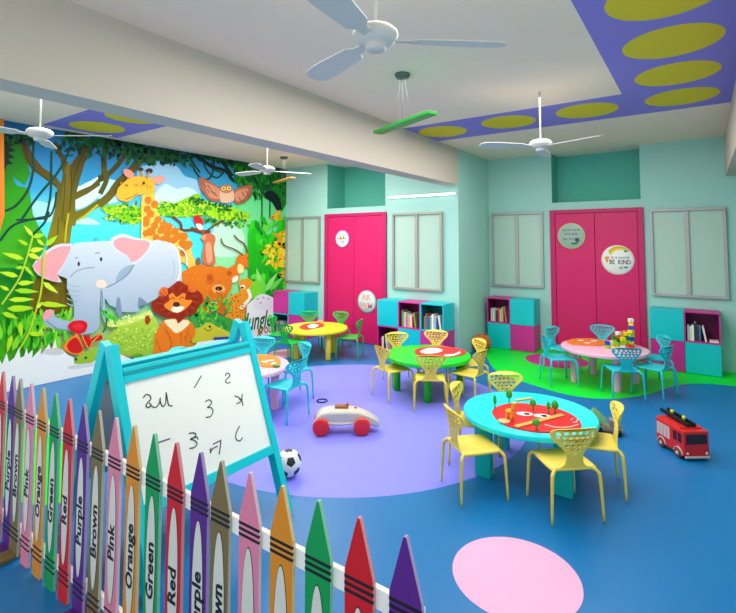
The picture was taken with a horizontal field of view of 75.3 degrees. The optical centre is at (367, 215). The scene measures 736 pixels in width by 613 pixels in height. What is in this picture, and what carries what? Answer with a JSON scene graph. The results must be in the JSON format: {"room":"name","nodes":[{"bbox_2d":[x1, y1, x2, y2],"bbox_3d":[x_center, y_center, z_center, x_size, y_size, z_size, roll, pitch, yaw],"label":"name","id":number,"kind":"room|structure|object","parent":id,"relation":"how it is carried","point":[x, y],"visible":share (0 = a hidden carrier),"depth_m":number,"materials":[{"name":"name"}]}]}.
{"room":"kindergarten classroom","nodes":[
{"label":"kindergarten classroom","id":0,"kind":"room"},
{"bbox_2d":[0,335,735,612],"bbox_3d":[-0.472,1.865,3.894,7.400,0.101,10.400,-2,-4,35],"label":"floor","id":1,"kind":"structure","parent":0,"point":[671,547],"depth_m":2.95,"materials":[{"name":"blue plastic"}]},
{"bbox_2d":[0,371,20,552],"bbox_3d":[-2.162,1.308,2.726,0.783,0.885,0.210,-2,-4,35],"label":"fence panel","id":2,"kind":"object","parent":1,"relation":"on","point":[8,407],"visible":0.88,"depth_m":2.52,"materials":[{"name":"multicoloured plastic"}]},
{"bbox_2d":[0,379,91,612],"bbox_3d":[-1.514,1.283,2.274,0.783,0.885,0.210,-2,-4,35],"label":"fence panel","id":3,"kind":"object","parent":1,"relation":"on","point":[33,542],"visible":0.98,"depth_m":2.22,"materials":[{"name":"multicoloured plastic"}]},
{"bbox_2d":[87,410,210,612],"bbox_3d":[-0.840,1.257,1.803,0.783,0.885,0.210,-2,-4,35],"label":"fence panel","id":4,"kind":"object","parent":1,"relation":"on","point":[197,500],"visible":0.99,"depth_m":1.77,"materials":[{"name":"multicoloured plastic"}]},
{"bbox_2d":[58,318,292,601],"bbox_3d":[-1.070,1.207,2.739,0.911,1.092,0.895,-2,-4,35],"label":"easel","id":5,"kind":"object","parent":1,"relation":"on","point":[210,399],"visible":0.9,"depth_m":2.60,"materials":[{"name":"plastic"}]},
{"bbox_2d":[169,346,184,350],"bbox_3d":[-1.788,1.594,4.744,0.343,0.534,0.330,-1,-3,10],"label":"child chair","id":6,"kind":"object","parent":1,"relation":"on","point":[179,347],"visible":0.11,"depth_m":4.80,"materials":[{"name":"plastic"}]},
{"bbox_2d":[253,336,275,393],"bbox_3d":[-1.180,1.618,5.191,0.330,0.534,0.343,0,-3,5],"label":"child chair","id":7,"kind":"object","parent":1,"relation":"on","point":[260,351],"visible":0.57,"depth_m":5.33,"materials":[{"name":"plastic"}]},
{"bbox_2d":[259,356,288,409],"bbox_3d":[-1.228,1.656,4.642,0.904,0.399,0.904,2,-4,-33],"label":"round table","id":8,"kind":"object","parent":1,"relation":"on","point":[274,372],"visible":0.25,"depth_m":4.53,"materials":[{"name":"plastic"}]},
{"bbox_2d":[257,354,280,367],"bbox_3d":[-1.008,1.459,4.807,0.232,0.012,0.564,1,-3,-22],"label":"board","id":9,"kind":"object","parent":8,"relation":"on","point":[265,360],"visible":0.91,"depth_m":4.77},
{"bbox_2d":[267,316,290,356],"bbox_3d":[-1.236,1.705,6.778,0.343,0.534,0.330,-1,-3,10],"label":"child chair","id":10,"kind":"object","parent":1,"relation":"on","point":[273,333],"visible":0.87,"depth_m":6.78,"materials":[{"name":"green plastic"}]},
{"bbox_2d":[264,358,309,425],"bbox_3d":[-0.752,1.573,4.372,0.343,0.534,0.330,-2,-4,30],"label":"child chair","id":11,"kind":"object","parent":1,"relation":"on","point":[283,384],"visible":0.94,"depth_m":4.32,"materials":[{"name":"plastic"}]},
{"bbox_2d":[280,449,301,477],"bbox_3d":[-0.542,1.692,3.259,0.180,0.176,0.180,-2,-4,35],"label":"soccer ball","id":12,"kind":"object","parent":1,"relation":"on","point":[291,459],"visible":0.68,"depth_m":3.20,"materials":[{"name":"white leather"}]},
{"bbox_2d":[274,324,308,362],"bbox_3d":[-1.012,1.677,6.264,0.330,0.534,0.343,-2,-4,33],"label":"child chair","id":13,"kind":"object","parent":1,"relation":"on","point":[284,338],"visible":0.98,"depth_m":6.17,"materials":[{"name":"green plastic"}]},
{"bbox_2d":[273,289,317,338],"bbox_3d":[-1.244,1.673,8.154,0.722,0.743,0.330,-2,-4,35],"label":"base cabinet","id":14,"kind":"object","parent":1,"relation":"on","point":[288,304],"visible":0.74,"depth_m":8.01,"materials":[{"name":"laminate"}]},
{"bbox_2d":[284,341,313,403],"bbox_3d":[-0.768,1.605,4.944,0.343,0.534,0.330,2,-4,-33],"label":"child chair","id":15,"kind":"object","parent":1,"relation":"on","point":[307,345],"visible":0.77,"depth_m":4.97,"materials":[{"name":"plastic"}]},
{"bbox_2d":[299,311,322,349],"bbox_3d":[-0.868,1.727,7.181,0.330,0.534,0.343,1,-3,-15],"label":"child chair","id":16,"kind":"object","parent":1,"relation":"on","point":[312,318],"visible":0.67,"depth_m":7.32,"materials":[{"name":"green plastic"}]},
{"bbox_2d":[283,322,347,359],"bbox_3d":[-0.738,1.769,6.700,0.904,0.399,0.904,0,-3,5],"label":"round table","id":17,"kind":"object","parent":1,"relation":"on","point":[329,330],"visible":0.85,"depth_m":6.46,"materials":[{"name":"yellow plastic"}]},
{"bbox_2d":[299,323,323,329],"bbox_3d":[-0.807,1.565,6.756,0.334,0.014,0.496,-2,-4,35],"label":"board","id":18,"kind":"object","parent":17,"relation":"on","point":[309,326],"visible":1,"depth_m":6.70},
{"bbox_2d":[209,460,425,612],"bbox_3d":[-0.182,1.232,1.345,0.783,0.885,0.210,-2,-4,35],"label":"fence panel","id":19,"kind":"object","parent":1,"relation":"on","point":[362,594],"visible":1,"depth_m":1.36,"materials":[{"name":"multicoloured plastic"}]},
{"bbox_2d":[316,398,327,402],"bbox_3d":[-0.460,1.857,4.780,0.112,0.012,0.116,-2,-4,35],"label":"ring","id":20,"kind":"object","parent":1,"relation":"on","point":[320,398],"visible":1,"depth_m":4.78,"materials":[{"name":"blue plastic"}]},
{"bbox_2d":[320,311,350,351],"bbox_3d":[-0.474,1.724,7.126,0.330,0.534,0.343,-2,-4,31],"label":"child chair","id":21,"kind":"object","parent":1,"relation":"on","point":[336,312],"visible":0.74,"depth_m":7.23,"materials":[{"name":"green plastic"}]},
{"bbox_2d":[312,402,378,436],"bbox_3d":[-0.181,1.705,4.032,0.556,0.234,0.235,0,-3,-2],"label":"car","id":22,"kind":"object","parent":1,"relation":"on","point":[339,414],"visible":1,"depth_m":3.95,"materials":[{"name":"white plastic"}]},
{"bbox_2d":[335,318,363,360],"bbox_3d":[-0.240,1.694,6.577,0.343,0.534,0.330,-1,-3,13],"label":"child chair","id":23,"kind":"object","parent":1,"relation":"on","point":[343,336],"visible":1,"depth_m":6.50,"materials":[{"name":"green plastic"}]},
{"bbox_2d":[371,345,413,403],"bbox_3d":[0.250,1.604,4.937,0.343,0.534,0.330,2,-4,-31],"label":"child chair","id":24,"kind":"object","parent":1,"relation":"on","point":[389,368],"visible":0.98,"depth_m":4.88,"materials":[{"name":"yellow plastic"}]},
{"bbox_2d":[383,332,418,386],"bbox_3d":[0.371,1.633,5.460,0.330,0.534,0.343,1,-3,-16],"label":"child chair","id":25,"kind":"object","parent":1,"relation":"on","point":[392,333],"visible":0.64,"depth_m":5.59,"materials":[{"name":"yellow plastic"}]},
{"bbox_2d":[377,297,453,351],"bbox_3d":[0.669,1.600,6.818,1.069,0.744,0.330,-2,-4,35],"label":"base cabinet","id":26,"kind":"object","parent":1,"relation":"on","point":[389,310],"visible":0.61,"depth_m":6.77,"materials":[{"name":"laminate"}]},
{"bbox_2d":[385,337,391,349],"bbox_3d":[0.312,1.879,6.980,0.044,0.171,0.150,-2,-4,35],"label":"book","id":27,"kind":"object","parent":26,"relation":"in","point":[388,345],"visible":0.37,"depth_m":6.94,"materials":[{"name":"white paper"}]},
{"bbox_2d":[404,311,410,326],"bbox_3d":[0.568,1.483,6.827,0.017,0.202,0.150,-2,-4,35],"label":"book","id":28,"kind":"object","parent":26,"relation":"in","point":[408,312],"visible":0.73,"depth_m":6.77,"materials":[{"name":"white paper"}]},
{"bbox_2d":[413,312,418,327],"bbox_3d":[0.696,1.475,6.733,0.054,0.206,0.150,-2,-4,35],"label":"book","id":29,"kind":"object","parent":26,"relation":"in","point":[415,315],"visible":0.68,"depth_m":6.70,"materials":[{"name":"green paper"}]},
{"bbox_2d":[425,313,431,328],"bbox_3d":[0.844,1.472,6.646,0.020,0.203,0.150,-2,-4,35],"label":"book","id":30,"kind":"object","parent":26,"relation":"in","point":[428,314],"visible":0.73,"depth_m":6.59,"materials":[{"name":"red paper"}]},
{"bbox_2d":[432,313,437,329],"bbox_3d":[0.926,1.464,6.579,0.028,0.212,0.150,-2,-4,35],"label":"book","id":31,"kind":"object","parent":26,"relation":"in","point":[435,314],"visible":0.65,"depth_m":6.52,"materials":[{"name":"white paper"}]},
{"bbox_2d":[434,315,438,329],"bbox_3d":[0.960,1.475,6.571,0.028,0.190,0.150,-2,-4,35],"label":"book","id":32,"kind":"object","parent":26,"relation":"in","point":[436,315],"visible":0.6,"depth_m":6.51,"materials":[{"name":"white paper"}]},
{"bbox_2d":[436,317,439,329],"bbox_3d":[0.974,1.480,6.546,0.019,0.176,0.150,-2,-4,35],"label":"book","id":33,"kind":"object","parent":26,"relation":"in","point":[437,322],"visible":0.31,"depth_m":6.49,"materials":[{"name":"blue paper"}]},
{"bbox_2d":[438,315,442,329],"bbox_3d":[1.013,1.466,6.523,0.059,0.202,0.150,-2,-4,35],"label":"book","id":34,"kind":"object","parent":26,"relation":"in","point":[440,317],"visible":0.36,"depth_m":6.47,"materials":[{"name":"white paper"}]},
{"bbox_2d":[386,345,470,402],"bbox_3d":[0.644,1.681,5.102,0.904,0.399,0.904,2,-4,-37],"label":"round table","id":35,"kind":"object","parent":1,"relation":"on","point":[403,355],"visible":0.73,"depth_m":4.90,"materials":[{"name":"green plastic"}]},
{"bbox_2d":[414,346,465,357],"bbox_3d":[0.778,1.478,5.174,0.524,0.014,0.557,-2,-4,35],"label":"board","id":36,"kind":"object","parent":35,"relation":"on","point":[445,351],"visible":0.95,"depth_m":5.18,"materials":[{"name":"red plastic"}]},
{"bbox_2d":[413,355,447,411],"bbox_3d":[0.602,1.587,4.620,0.330,0.534,0.343,0,-3,5],"label":"child chair","id":37,"kind":"object","parent":1,"relation":"on","point":[434,376],"visible":1,"depth_m":4.50,"materials":[{"name":"yellow plastic"}]},
{"bbox_2d":[419,330,447,382],"bbox_3d":[0.784,1.640,5.594,0.330,0.534,0.343,-1,-3,16],"label":"child chair","id":38,"kind":"object","parent":1,"relation":"on","point":[429,331],"visible":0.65,"depth_m":5.73,"materials":[{"name":"yellow plastic"}]},
{"bbox_2d":[447,349,490,396],"bbox_3d":[1.021,1.596,4.780,0.343,0.534,0.330,-3,-4,41],"label":"child chair","id":39,"kind":"object","parent":1,"relation":"on","point":[473,373],"visible":0.97,"depth_m":4.71,"materials":[{"name":"yellow plastic"}]},
{"bbox_2d":[449,338,489,395],"bbox_3d":[1.099,1.617,5.163,0.343,0.534,0.330,1,-3,-17],"label":"child chair","id":40,"kind":"object","parent":1,"relation":"on","point":[472,363],"visible":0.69,"depth_m":5.17,"materials":[{"name":"yellow plastic"}]},
{"bbox_2d":[441,403,508,506],"bbox_3d":[0.671,1.502,3.081,0.343,0.534,0.330,1,-3,-13],"label":"child chair","id":41,"kind":"object","parent":1,"relation":"on","point":[473,444],"visible":1,"depth_m":3.02,"materials":[{"name":"yellow plastic"}]},
{"bbox_2d":[448,381,501,473],"bbox_3d":[0.780,1.526,3.511,0.343,0.534,0.330,-1,-3,25],"label":"child chair","id":42,"kind":"object","parent":1,"relation":"on","point":[454,388],"visible":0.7,"depth_m":3.55,"materials":[{"name":"yellow plastic"}]},
{"bbox_2d":[473,334,490,350],"bbox_3d":[1.654,1.851,6.928,0.260,0.260,0.260,-2,-4,32],"label":"basketball","id":43,"kind":"object","parent":1,"relation":"on","point":[483,336],"visible":0.52,"depth_m":6.85,"materials":[{"name":"orange rubber"}]},
{"bbox_2d":[487,295,540,352],"bbox_3d":[2.200,1.620,7.200,0.698,0.743,0.330,-2,-4,35],"label":"base cabinet","id":44,"kind":"object","parent":1,"relation":"on","point":[522,332],"visible":0.9,"depth_m":7.03,"materials":[{"name":"laminate"}]},
{"bbox_2d":[491,307,495,320],"bbox_3d":[1.927,1.517,7.335,0.024,0.189,0.150,-2,-4,35],"label":"book","id":45,"kind":"object","parent":44,"relation":"in","point":[493,307],"visible":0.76,"depth_m":7.28,"materials":[{"name":"white paper"}]},
{"bbox_2d":[501,306,505,321],"bbox_3d":[2.065,1.498,7.239,0.022,0.216,0.150,-2,-4,35],"label":"book","id":46,"kind":"object","parent":44,"relation":"in","point":[502,308],"visible":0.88,"depth_m":7.19,"materials":[{"name":"yellow paper"}]},
{"bbox_2d":[504,307,508,321],"bbox_3d":[2.105,1.502,7.223,0.049,0.206,0.150,-2,-4,35],"label":"book","id":47,"kind":"object","parent":44,"relation":"in","point":[506,312],"visible":0.81,"depth_m":7.19,"materials":[{"name":"paper"}]},
{"bbox_2d":[488,371,540,456],"bbox_3d":[1.124,1.539,3.744,0.330,0.534,0.343,0,-3,-4],"label":"child chair","id":48,"kind":"object","parent":1,"relation":"on","point":[503,373],"visible":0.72,"depth_m":3.88,"materials":[{"name":"yellow plastic"}]},
{"bbox_2d":[464,392,599,498],"bbox_3d":[1.139,1.581,3.369,0.904,0.410,0.904,-2,-4,29],"label":"round table","id":49,"kind":"object","parent":1,"relation":"on","point":[478,409],"depth_m":3.24,"materials":[{"name":"teal plastic"}]},
{"bbox_2d":[506,390,511,402],"bbox_3d":[1.046,1.339,3.538,0.048,0.095,0.034,-2,-4,35],"label":"tree","id":50,"kind":"object","parent":49,"relation":"on","point":[508,392],"visible":1,"depth_m":3.53,"materials":[{"name":"green plastic"}]},
{"bbox_2d":[492,403,580,432],"bbox_3d":[1.139,1.370,3.248,0.581,0.018,0.537,-2,-4,35],"label":"board","id":51,"kind":"object","parent":49,"relation":"on","point":[523,412],"depth_m":3.22,"materials":[{"name":"red plastic"}]},
{"bbox_2d":[493,395,496,408],"bbox_3d":[0.908,1.333,3.412,0.026,0.095,0.018,-2,-4,35],"label":"tree","id":52,"kind":"object","parent":51,"relation":"on","point":[494,396],"visible":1,"depth_m":3.41,"materials":[{"name":"green plastic"}]},
{"bbox_2d":[498,418,510,423],"bbox_3d":[0.904,1.361,3.162,0.084,0.010,0.084,-2,-4,35],"label":"disc","id":53,"kind":"object","parent":51,"relation":"on","point":[501,420],"visible":1,"depth_m":3.15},
{"bbox_2d":[505,402,516,420],"bbox_3d":[0.958,1.306,3.189,0.073,0.125,0.048,-2,-4,35],"label":"giraffe","id":54,"kind":"object","parent":51,"relation":"on","point":[508,411],"visible":0.99,"depth_m":3.18},
{"bbox_2d":[530,399,535,409],"bbox_3d":[1.173,1.343,3.388,0.044,0.073,0.031,-2,-4,35],"label":"tree","id":55,"kind":"object","parent":51,"relation":"on","point":[532,401],"visible":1,"depth_m":3.38,"materials":[{"name":"green plastic"}]},
{"bbox_2d":[532,418,539,429],"bbox_3d":[1.068,1.324,3.026,0.051,0.069,0.035,-2,-4,35],"label":"tree","id":56,"kind":"object","parent":51,"relation":"on","point":[535,422],"visible":1,"depth_m":3.02,"materials":[{"name":"green plastic"}]},
{"bbox_2d":[546,401,550,413],"bbox_3d":[1.252,1.333,3.308,0.029,0.084,0.020,-2,-4,35],"label":"tree","id":57,"kind":"object","parent":51,"relation":"on","point":[548,405],"visible":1,"depth_m":3.30,"materials":[{"name":"green plastic"}]},
{"bbox_2d":[551,400,557,412],"bbox_3d":[1.300,1.330,3.317,0.048,0.090,0.034,-2,-4,35],"label":"tree","id":58,"kind":"object","parent":51,"relation":"on","point":[554,403],"visible":1,"depth_m":3.31,"materials":[{"name":"green plastic"}]},
{"bbox_2d":[539,334,579,386],"bbox_3d":[2.152,1.630,5.413,0.343,0.534,0.330,0,-3,-2],"label":"child chair","id":59,"kind":"object","parent":1,"relation":"on","point":[553,357],"visible":1,"depth_m":5.37,"materials":[{"name":"plastic"}]},
{"bbox_2d":[543,326,581,372],"bbox_3d":[2.381,1.656,5.872,0.330,0.534,0.343,2,-4,-35],"label":"child chair","id":60,"kind":"object","parent":1,"relation":"on","point":[554,346],"visible":0.8,"depth_m":5.95,"materials":[{"name":"plastic"}]},
{"bbox_2d":[526,428,605,525],"bbox_3d":[1.177,1.491,2.868,0.330,0.534,0.343,0,-3,-7],"label":"child chair","id":61,"kind":"object","parent":1,"relation":"on","point":[564,458],"visible":0.98,"depth_m":2.75,"materials":[{"name":"yellow plastic"}]},
{"bbox_2d":[573,401,627,501],"bbox_3d":[1.502,1.506,3.146,0.343,0.534,0.330,-1,-3,18],"label":"child chair","id":62,"kind":"object","parent":1,"relation":"on","point":[607,442],"visible":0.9,"depth_m":3.08,"materials":[{"name":"yellow plastic"}]},
{"bbox_2d":[589,324,614,371],"bbox_3d":[2.939,1.661,5.965,0.330,0.534,0.343,-1,-3,25],"label":"child chair","id":63,"kind":"object","parent":1,"relation":"on","point":[595,325],"visible":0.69,"depth_m":6.09,"materials":[{"name":"plastic"}]},
{"bbox_2d":[561,340,649,392],"bbox_3d":[2.690,1.699,5.428,0.910,0.399,0.910,3,-4,-40],"label":"round table","id":64,"kind":"object","parent":1,"relation":"on","point":[594,352],"visible":0.67,"depth_m":5.31,"materials":[{"name":"pink plastic"}]},
{"bbox_2d":[567,338,604,345],"bbox_3d":[2.618,1.507,5.683,0.418,0.012,0.511,-2,-4,35],"label":"board","id":65,"kind":"object","parent":64,"relation":"on","point":[576,341],"visible":0.92,"depth_m":5.64,"materials":[{"name":"orange plastic"}]},
{"bbox_2d":[591,407,622,436],"bbox_3d":[2.003,1.729,4.002,0.236,0.184,0.140,-2,-4,26],"label":"loader","id":66,"kind":"object","parent":1,"relation":"on","point":[604,425],"visible":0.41,"depth_m":3.96,"materials":[{"name":"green plastic"}]},
{"bbox_2d":[601,348,646,401],"bbox_3d":[2.629,1.604,4.928,0.330,0.534,0.343,0,-3,7],"label":"child chair","id":67,"kind":"object","parent":1,"relation":"on","point":[624,366],"visible":1,"depth_m":4.80,"materials":[{"name":"plastic"}]},
{"bbox_2d":[631,345,678,401],"bbox_3d":[3.000,1.607,4.992,0.330,0.534,0.343,2,-4,-35],"label":"child chair","id":68,"kind":"object","parent":1,"relation":"on","point":[660,368],"visible":0.99,"depth_m":4.92,"materials":[{"name":"plastic"}]},
{"bbox_2d":[643,334,675,387],"bbox_3d":[3.228,1.630,5.404,0.343,0.534,0.330,0,-3,3],"label":"child chair","id":69,"kind":"object","parent":1,"relation":"on","point":[653,357],"visible":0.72,"depth_m":5.39,"materials":[{"name":"plastic"}]},
{"bbox_2d":[656,407,709,458],"bbox_3d":[2.394,1.661,3.654,0.219,0.282,0.355,0,-3,-3],"label":"fire engine","id":70,"kind":"object","parent":1,"relation":"on","point":[688,439],"visible":1,"depth_m":3.54,"materials":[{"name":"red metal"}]},
{"bbox_2d":[657,421,669,438],"bbox_3d":[2.295,1.665,3.706,0.004,0.091,0.146,0,-3,-3],"label":"shutter","id":71,"kind":"object","parent":70,"relation":"hanging from","point":[663,428],"depth_m":3.70,"materials":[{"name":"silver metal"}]},
{"bbox_2d":[650,306,722,376],"bbox_3d":[3.966,1.553,5.967,0.722,0.743,0.330,-2,-4,35],"label":"base cabinet","id":72,"kind":"object","parent":1,"relation":"on","point":[688,356],"visible":0.89,"depth_m":5.87,"materials":[{"name":"laminate"}]},
{"bbox_2d":[687,323,689,339],"bbox_3d":[3.965,1.440,5.901,0.019,0.186,0.150,-2,-4,35],"label":"book","id":73,"kind":"object","parent":72,"relation":"in","point":[688,332],"visible":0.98,"depth_m":5.84,"materials":[{"name":"white paper"}]},
{"bbox_2d":[689,325,691,340],"bbox_3d":[3.985,1.448,5.891,0.018,0.169,0.150,-2,-4,35],"label":"book","id":74,"kind":"object","parent":72,"relation":"in","point":[689,325],"visible":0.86,"depth_m":5.83,"materials":[{"name":"white paper"}]},
{"bbox_2d":[691,324,693,340],"bbox_3d":[4.003,1.438,5.876,0.025,0.187,0.150,-2,-4,35],"label":"book","id":75,"kind":"object","parent":72,"relation":"in","point":[692,325],"visible":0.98,"depth_m":5.82,"materials":[{"name":"white paper"}]},
{"bbox_2d":[694,321,696,340],"bbox_3d":[4.034,1.422,5.874,0.023,0.218,0.150,-2,-4,35],"label":"book","id":76,"kind":"object","parent":72,"relation":"in","point":[695,326],"visible":1,"depth_m":5.82,"materials":[{"name":"black paper"}]},
{"bbox_2d":[697,324,698,340],"bbox_3d":[4.055,1.438,5.861,0.021,0.184,0.150,-2,-4,35],"label":"book","id":77,"kind":"object","parent":72,"relation":"in","point":[697,324],"visible":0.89,"depth_m":5.80,"materials":[{"name":"black paper"}]},
{"bbox_2d":[699,325,700,341],"bbox_3d":[4.061,1.441,5.833,0.018,0.176,0.150,-2,-4,35],"label":"book","id":78,"kind":"object","parent":72,"relation":"in","point":[699,325],"visible":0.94,"depth_m":5.77,"materials":[{"name":"blue paper"}]},
{"bbox_2d":[702,325,706,341],"bbox_3d":[4.102,1.438,5.815,0.046,0.180,0.150,-2,-4,35],"label":"book","id":79,"kind":"object","parent":72,"relation":"in","point":[703,329],"visible":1,"depth_m":5.76,"materials":[{"name":"white paper"}]},
{"bbox_2d":[709,339,718,342],"bbox_3d":[4.165,1.514,5.738,0.090,0.020,0.130,-2,-4,35],"label":"book","id":80,"kind":"object","parent":72,"relation":"in","point":[711,340],"visible":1,"depth_m":5.71,"materials":[{"name":"white paper"}]},
{"bbox_2d":[0,0,735,168],"bbox_3d":[-0.472,-1.143,4.059,7.400,0.102,10.400,-2,-4,35],"label":"ceiling","id":81,"kind":"structure","parent":0,"point":[631,73],"depth_m":3.57,"materials":[{"name":"paint"}]},
{"bbox_2d":[0,99,111,148],"bbox_3d":[-2.697,-0.853,3.752,0.975,0.512,0.914,-2,-4,35],"label":"ceiling fan","id":82,"kind":"object","parent":81,"relation":"hanging from","point":[39,134],"visible":0.99,"depth_m":3.77,"materials":[{"name":"white metal"}]},
{"bbox_2d":[235,148,310,175],"bbox_3d":[-1.326,-0.741,5.879,0.874,0.502,0.994,-2,-4,35],"label":"ceiling fan","id":83,"kind":"object","parent":81,"relation":"hanging from","point":[267,170],"visible":1,"depth_m":5.79,"materials":[{"name":"white metal"}]},
{"bbox_2d":[273,156,295,183],"bbox_3d":[-1.308,-0.720,7.419,0.124,0.375,0.740,2,-4,-31],"label":"pendant lamp","id":84,"kind":"object","parent":81,"relation":"hanging from","point":[281,157],"visible":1,"depth_m":7.37,"materials":[{"name":"metal"}]},
{"bbox_2d":[373,71,436,134],"bbox_3d":[0.272,-0.907,3.737,0.124,0.405,0.740,2,-4,-31],"label":"pendant lamp","id":85,"kind":"object","parent":81,"relation":"hanging from","point":[402,75],"visible":1,"depth_m":3.71,"materials":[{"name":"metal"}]},
{"bbox_2d":[306,0,506,80],"bbox_3d":[-0.051,-0.949,1.963,0.983,0.517,0.935,-2,-4,35],"label":"ceiling fan","id":86,"kind":"object","parent":81,"relation":"hanging from","point":[373,37],"visible":1,"depth_m":1.97,"materials":[{"name":"white metal"}]},
{"bbox_2d":[479,92,603,156],"bbox_3d":[1.594,-0.820,4.215,0.960,0.527,0.928,-2,-4,35],"label":"ceiling fan","id":87,"kind":"object","parent":81,"relation":"hanging from","point":[541,144],"visible":1,"depth_m":4.13,"materials":[{"name":"white metal"}]},
{"bbox_2d":[286,149,489,352],"bbox_3d":[0.397,0.603,8.377,3.376,2.914,1.780,-2,-4,35],"label":"wall","id":88,"kind":"structure","parent":0,"point":[329,189],"depth_m":7.30,"materials":[{"name":"green paint"}]},
{"bbox_2d":[0,0,457,185],"bbox_3d":[-1.177,-0.869,3.450,0.226,0.514,8.220,-2,-4,35],"label":"beam","id":89,"kind":"structure","parent":88,"relation":"attached to","point":[66,52],"depth_m":3.16,"materials":[{"name":"paint"}]},
{"bbox_2d":[285,216,320,283],"bbox_3d":[-1.146,0.598,8.343,0.805,1.150,0.045,-2,-4,35],"label":"window","id":90,"kind":"structure","parent":88,"relation":"in","point":[302,234],"depth_m":8.33,"materials":[{"name":"glass"}]},
{"bbox_2d":[324,212,386,344],"bbox_3d":[-0.222,0.992,7.680,1.238,2.060,0.035,-2,-4,35],"label":"door","id":91,"kind":"structure","parent":88,"relation":"in","point":[357,267],"depth_m":7.66,"materials":[{"name":"laminate"}]},
{"bbox_2d":[335,230,349,247],"bbox_3d":[-0.421,0.389,7.833,0.290,0.290,0.015,-2,-4,35],"label":"round sign","id":92,"kind":"object","parent":91,"relation":"attached to","point":[342,238],"visible":1,"depth_m":7.83,"materials":[{"name":"white paint"}]},
{"bbox_2d":[358,290,375,312],"bbox_3d":[-0.018,1.358,7.498,0.352,0.352,0.015,-2,-4,35],"label":"round sign","id":93,"kind":"object","parent":91,"relation":"attached to","point":[366,299],"visible":1,"depth_m":7.49,"materials":[{"name":"white plastic"}]},
{"bbox_2d":[392,211,443,291],"bbox_3d":[0.720,0.529,7.040,0.840,1.145,0.045,-2,-4,35],"label":"window","id":94,"kind":"structure","parent":88,"relation":"in","point":[417,237],"depth_m":7.03,"materials":[{"name":"glass"}]},
{"bbox_2d":[387,192,455,198],"bbox_3d":[0.766,-0.292,7.046,1.140,0.036,0.055,-2,-4,35],"label":"lamp","id":95,"kind":"object","parent":88,"relation":"attached to","point":[448,193],"visible":1,"depth_m":7.01,"materials":[{"name":"white paint"}]},
{"bbox_2d":[488,137,735,366],"bbox_3d":[3.565,0.521,6.889,3.524,2.914,0.593,-2,-4,35],"label":"wall","id":96,"kind":"structure","parent":0,"point":[686,173],"depth_m":6.74,"materials":[{"name":"green paint"}]},
{"bbox_2d":[491,212,544,288],"bbox_3d":[2.308,0.530,7.379,0.795,1.150,0.045,-2,-4,35],"label":"window","id":97,"kind":"structure","parent":96,"relation":"in","point":[517,237],"depth_m":7.37,"materials":[{"name":"grey glass"}]},
{"bbox_2d":[549,207,647,361],"bbox_3d":[3.215,0.939,6.727,1.218,2.062,0.035,-2,-4,35],"label":"door","id":98,"kind":"structure","parent":96,"relation":"in","point":[584,294],"depth_m":6.72,"materials":[{"name":"laminate"}]},
{"bbox_2d":[558,223,584,248],"bbox_3d":[2.953,0.300,6.926,0.376,0.376,0.015,-2,-4,35],"label":"round sign","id":99,"kind":"object","parent":98,"relation":"attached to","point":[570,235],"visible":1,"depth_m":6.92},
{"bbox_2d":[601,245,634,274],"bbox_3d":[3.439,0.615,6.569,0.410,0.410,0.015,-2,-4,35],"label":"round sign","id":100,"kind":"object","parent":98,"relation":"attached to","point":[616,259],"visible":1,"depth_m":6.56,"materials":[{"name":"white paint"}]},
{"bbox_2d":[542,344,735,372],"bbox_3d":[3.713,1.915,6.339,2.720,0.070,0.012,-2,-4,35],"label":"baseboard","id":101,"kind":"structure","parent":96,"relation":"attached to","point":[724,368],"depth_m":5.85,"materials":[{"name":"green paint"}]},
{"bbox_2d":[649,207,729,299],"bbox_3d":[4.105,0.479,6.123,0.820,1.145,0.045,-2,-4,35],"label":"window","id":102,"kind":"structure","parent":96,"relation":"in","point":[688,246],"depth_m":6.11,"materials":[{"name":"grey glass"}]},
{"bbox_2d":[724,80,735,175],"bbox_3d":[1.956,-0.958,1.987,0.460,0.498,9.407,-2,-4,35],"label":"trim","id":103,"kind":"structure","parent":96,"relation":"attached to","point":[730,130],"depth_m":4.80,"materials":[{"name":"paint"}]},
{"bbox_3d":[-3.423,0.474,6.036,0.200,2.914,10.400,-2,-4,35],"label":"wall","id":104,"kind":"structure","parent":0,"visible":0},
{"bbox_2d":[0,119,286,391],"bbox_3d":[-2.959,0.501,6.453,0.058,2.914,5.216,-2,-4,35],"label":"mural","id":105,"kind":"object","parent":104,"relation":"attached to","point":[145,250],"visible":0.98,"depth_m":6.17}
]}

